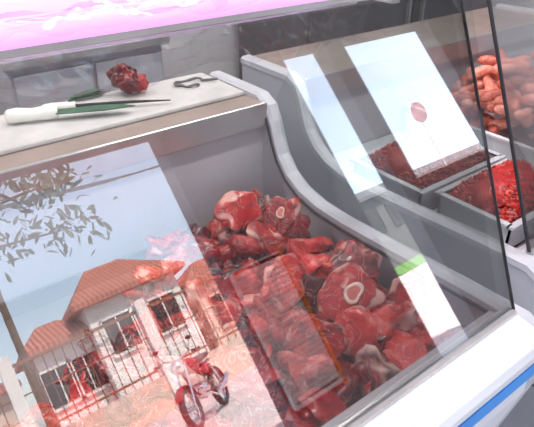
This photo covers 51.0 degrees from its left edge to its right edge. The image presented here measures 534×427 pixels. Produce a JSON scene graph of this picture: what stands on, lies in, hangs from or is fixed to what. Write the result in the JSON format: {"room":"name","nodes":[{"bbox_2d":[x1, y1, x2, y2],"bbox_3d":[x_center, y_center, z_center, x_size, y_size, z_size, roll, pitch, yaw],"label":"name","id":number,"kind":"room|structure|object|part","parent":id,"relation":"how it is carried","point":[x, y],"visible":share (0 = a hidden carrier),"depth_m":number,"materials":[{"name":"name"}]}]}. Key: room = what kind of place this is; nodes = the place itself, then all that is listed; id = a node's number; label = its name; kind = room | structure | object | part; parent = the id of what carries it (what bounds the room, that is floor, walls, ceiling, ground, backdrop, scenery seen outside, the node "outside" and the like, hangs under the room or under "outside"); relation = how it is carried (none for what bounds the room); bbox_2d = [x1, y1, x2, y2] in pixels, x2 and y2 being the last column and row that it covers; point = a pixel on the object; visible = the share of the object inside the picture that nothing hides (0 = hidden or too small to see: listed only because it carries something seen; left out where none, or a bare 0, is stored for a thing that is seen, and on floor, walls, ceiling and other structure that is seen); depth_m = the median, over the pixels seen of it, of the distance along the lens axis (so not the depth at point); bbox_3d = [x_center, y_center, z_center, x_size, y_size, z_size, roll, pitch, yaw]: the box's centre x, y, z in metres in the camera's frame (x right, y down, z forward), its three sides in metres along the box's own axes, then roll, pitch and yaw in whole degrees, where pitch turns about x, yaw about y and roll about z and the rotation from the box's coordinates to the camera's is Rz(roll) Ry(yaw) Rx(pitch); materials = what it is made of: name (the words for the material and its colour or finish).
{"room":"food shop","nodes":[
{"label":"food shop","id":0,"kind":"room"},
{"bbox_2d":[161,24,239,79],"bbox_3d":[-1.423,-1.397,2.666,7.800,2.850,0.100,-22,37,-31],"label":"wall","id":1,"kind":"structure","parent":0,"point":[216,48],"depth_m":3.69,"materials":[{"name":"paint"}]},
{"bbox_2d":[491,0,533,8],"bbox_3d":[3.202,-1.635,3.061,0.100,2.850,4.800,-22,37,-31],"label":"wall","id":2,"kind":"structure","parent":0,"point":[523,3],"depth_m":4.63,"materials":[{"name":"paint"}]},
{"bbox_2d":[498,382,533,426],"bbox_3d":[0.068,0.868,1.759,7.800,0.100,4.800,-22,37,-31],"label":"floor","id":3,"kind":"structure","parent":0,"point":[522,414],"depth_m":1.95,"materials":[{"name":"tile"}]},
{"bbox_2d":[0,35,169,114],"bbox_3d":[-0.977,-0.470,2.976,0.790,0.940,0.620,-22,37,-31],"label":"base cabinet","id":4,"kind":"object","parent":3,"relation":"on","point":[59,77],"visible":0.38,"depth_m":2.55,"materials":[{"name":"silver metal"}]},
{"bbox_3d":[-0.955,-0.320,2.688,0.350,0.740,0.020,-22,37,-31],"label":"door","id":5,"kind":"part","parent":4,"relation":"part of","materials":[{"name":"grey metal"}]},
{"bbox_2d":[0,35,169,71],"bbox_3d":[-0.977,-0.855,2.744,0.790,0.040,0.620,-22,37,-31],"label":"countertop","id":6,"kind":"structure","parent":4,"relation":"on","point":[114,48],"depth_m":2.51,"materials":[{"name":"silver metal"}]},
{"bbox_3d":[-0.666,-0.434,2.878,0.340,0.740,0.020,-22,37,-31],"label":"door","id":7,"kind":"part","parent":4,"relation":"part of","materials":[{"name":"grey metal"}]},
{"bbox_2d":[0,0,533,426],"bbox_3d":[-0.568,0.323,1.150,1.986,1.462,1.328,-22,37,-31],"label":"display case","id":8,"kind":"object","parent":3,"relation":"on","point":[181,268],"visible":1,"depth_m":1.33,"materials":[{"name":"clear glass"}]},
{"bbox_2d":[0,72,243,155],"bbox_3d":[-0.531,-0.281,1.602,0.965,0.014,0.255,-22,37,-31],"label":"cutting board","id":9,"kind":"object","parent":8,"relation":"on","point":[14,137],"visible":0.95,"depth_m":1.60,"materials":[{"name":"plastic"}]},
{"bbox_2d":[4,104,134,123],"bbox_3d":[-0.541,-0.287,1.554,0.346,0.042,0.046,-8,32,-13],"label":"knife","id":10,"kind":"object","parent":9,"relation":"on","point":[14,115],"visible":1,"depth_m":1.52,"materials":[{"name":"white plastic"}]},
{"bbox_3d":[-0.642,-0.273,1.530,0.136,0.042,0.044,-9,32,-14],"label":"handle","id":11,"kind":"part","parent":10,"relation":"part of","materials":[{"name":"white plastic"}]},
{"bbox_3d":[-0.479,-0.294,1.569,0.215,0.003,0.046,-9,32,-14],"label":"blade","id":12,"kind":"part","parent":10,"relation":"part of","materials":[{"name":"green metal"}]},
{"bbox_2d":[68,89,105,101],"bbox_3d":[-0.547,-0.360,1.703,0.126,0.016,0.046,-22,37,-31],"label":"herb leaves","id":13,"kind":"object","parent":9,"relation":"on","point":[83,94],"visible":0.96,"depth_m":1.70,"materials":[{"name":"green plant"}]},
{"bbox_2d":[42,99,170,108],"bbox_3d":[-0.462,-0.320,1.625,0.360,0.025,0.026,-6,32,-10],"label":"sharpening steel","id":14,"kind":"object","parent":9,"relation":"on","point":[60,105],"visible":0.65,"depth_m":1.61,"materials":[{"name":"black paint"}]},
{"bbox_3d":[-0.594,-0.305,1.602,0.090,0.025,0.026,-6,32,-10],"label":"handle","id":15,"kind":"part","parent":14,"relation":"part of","materials":[{"name":"white plastic"}]},
{"bbox_3d":[-0.417,-0.324,1.633,0.270,0.010,0.010,-6,32,-10],"label":"rod","id":16,"kind":"part","parent":14,"relation":"part of","materials":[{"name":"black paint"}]},
{"bbox_2d":[106,63,148,93],"bbox_3d":[-0.422,-0.416,1.715,0.119,0.098,0.104,-22,37,-31],"label":"beef chunk","id":17,"kind":"object","parent":9,"relation":"on","point":[131,81],"visible":1,"depth_m":1.68,"materials":[{"name":"red food"}]},
{"bbox_2d":[173,77,217,87],"bbox_3d":[-0.236,-0.429,1.825,0.146,0.017,0.079,-22,37,-31],"label":"hook","id":18,"kind":"object","parent":9,"relation":"on","point":[175,83],"visible":1,"depth_m":1.83,"materials":[{"name":"metal"}]},
{"bbox_2d":[0,94,261,170],"bbox_3d":[-0.865,-0.098,1.350,1.898,0.038,0.350,-22,37,-31],"label":"countertop","id":19,"kind":"structure","parent":8,"relation":"on","point":[23,157],"depth_m":1.51,"materials":[{"name":"stone"}]},
{"bbox_2d":[0,0,399,62],"bbox_3d":[-0.490,-0.156,0.604,1.750,0.075,0.145,-22,37,-31],"label":"lamp","id":20,"kind":"object","parent":8,"relation":"attached to","point":[28,28],"depth_m":0.78,"materials":[{"name":"pink"}]},
{"bbox_2d":[0,225,446,426],"bbox_3d":[-0.491,0.455,1.150,1.835,0.065,0.840,-22,37,-31],"label":"tray","id":21,"kind":"object","parent":8,"relation":"on","point":[42,323],"depth_m":1.46,"materials":[{"name":"metal"}]},
{"bbox_3d":[0.207,-0.106,1.573,0.048,0.292,1.267,-22,37,-31],"label":"rim moulding","id":22,"kind":"part","parent":8,"relation":"part of","materials":[{"name":"grey plastic"}]},
{"bbox_3d":[0.213,0.193,1.744,0.038,0.952,1.285,-22,37,-31],"label":"panel","id":23,"kind":"part","parent":8,"relation":"part of","materials":[{"name":"clear glass"}]},
{"bbox_3d":[-0.198,0.560,0.734,1.900,0.083,0.118,-22,37,-31],"label":"nose trim","id":24,"kind":"part","parent":8,"relation":"part of","materials":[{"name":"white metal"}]},
{"bbox_2d":[238,0,487,79],"bbox_3d":[0.729,-1.492,3.793,1.750,1.850,0.750,-22,37,-31],"label":"wall","id":25,"kind":"structure","parent":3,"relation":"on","point":[262,36],"depth_m":3.41,"materials":[{"name":"metal"}]},
{"bbox_3d":[0.576,-1.265,3.328,0.840,1.700,0.039,-22,37,-31],"label":"door","id":26,"kind":"part","parent":25,"relation":"part of","materials":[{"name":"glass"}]},
{"bbox_3d":[0.896,-1.388,3.475,0.020,0.600,0.030,-22,37,-31],"label":"handle","id":27,"kind":"part","parent":25,"relation":"part of","materials":[{"name":"silver metal"}]},
{"bbox_3d":[1.000,-1.429,3.543,0.020,0.600,0.030,-22,37,-31],"label":"handle","id":28,"kind":"part","parent":25,"relation":"part of","materials":[{"name":"silver metal"}]},
{"bbox_3d":[1.266,-1.538,3.782,0.840,1.700,0.039,-22,37,-31],"label":"door","id":29,"kind":"part","parent":25,"relation":"part of","materials":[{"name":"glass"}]},
{"bbox_2d":[241,0,533,315],"bbox_3d":[0.954,-0.343,2.260,1.696,1.460,1.328,-22,37,-31],"label":"display case","id":30,"kind":"object","parent":3,"relation":"on","point":[383,125],"visible":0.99,"depth_m":1.99,"materials":[{"name":"clear glass"}]},
{"bbox_2d":[253,7,533,80],"bbox_3d":[0.657,-0.765,2.459,1.608,0.038,0.350,-22,37,-31],"label":"countertop","id":31,"kind":"structure","parent":30,"relation":"on","point":[313,59],"depth_m":2.34,"materials":[{"name":"stone"}]},
{"bbox_2d":[349,128,505,209],"bbox_3d":[0.556,-0.154,1.956,0.448,0.096,0.318,-22,37,-31],"label":"food tray","id":32,"kind":"object","parent":30,"relation":"on","point":[419,189],"depth_m":1.82,"materials":[{"name":"grey metal"}]},
{"bbox_2d":[402,88,533,165],"bbox_3d":[1.124,-0.368,2.285,0.828,0.126,0.788,-22,37,-31],"label":"food tray","id":33,"kind":"object","parent":30,"relation":"on","point":[424,110],"depth_m":2.21,"materials":[{"name":"grey metal"}]},
{"bbox_2d":[434,159,533,246],"bbox_3d":[0.749,-0.032,1.754,0.388,0.096,0.268,-22,37,-31],"label":"food tray","id":34,"kind":"object","parent":30,"relation":"on","point":[463,207],"depth_m":1.64,"materials":[{"name":"grey metal"}]},
{"bbox_3d":[1.614,-0.727,2.606,0.048,0.292,1.267,-22,37,-31],"label":"rim moulding","id":35,"kind":"part","parent":30,"relation":"part of","materials":[{"name":"grey plastic"}]}
]}

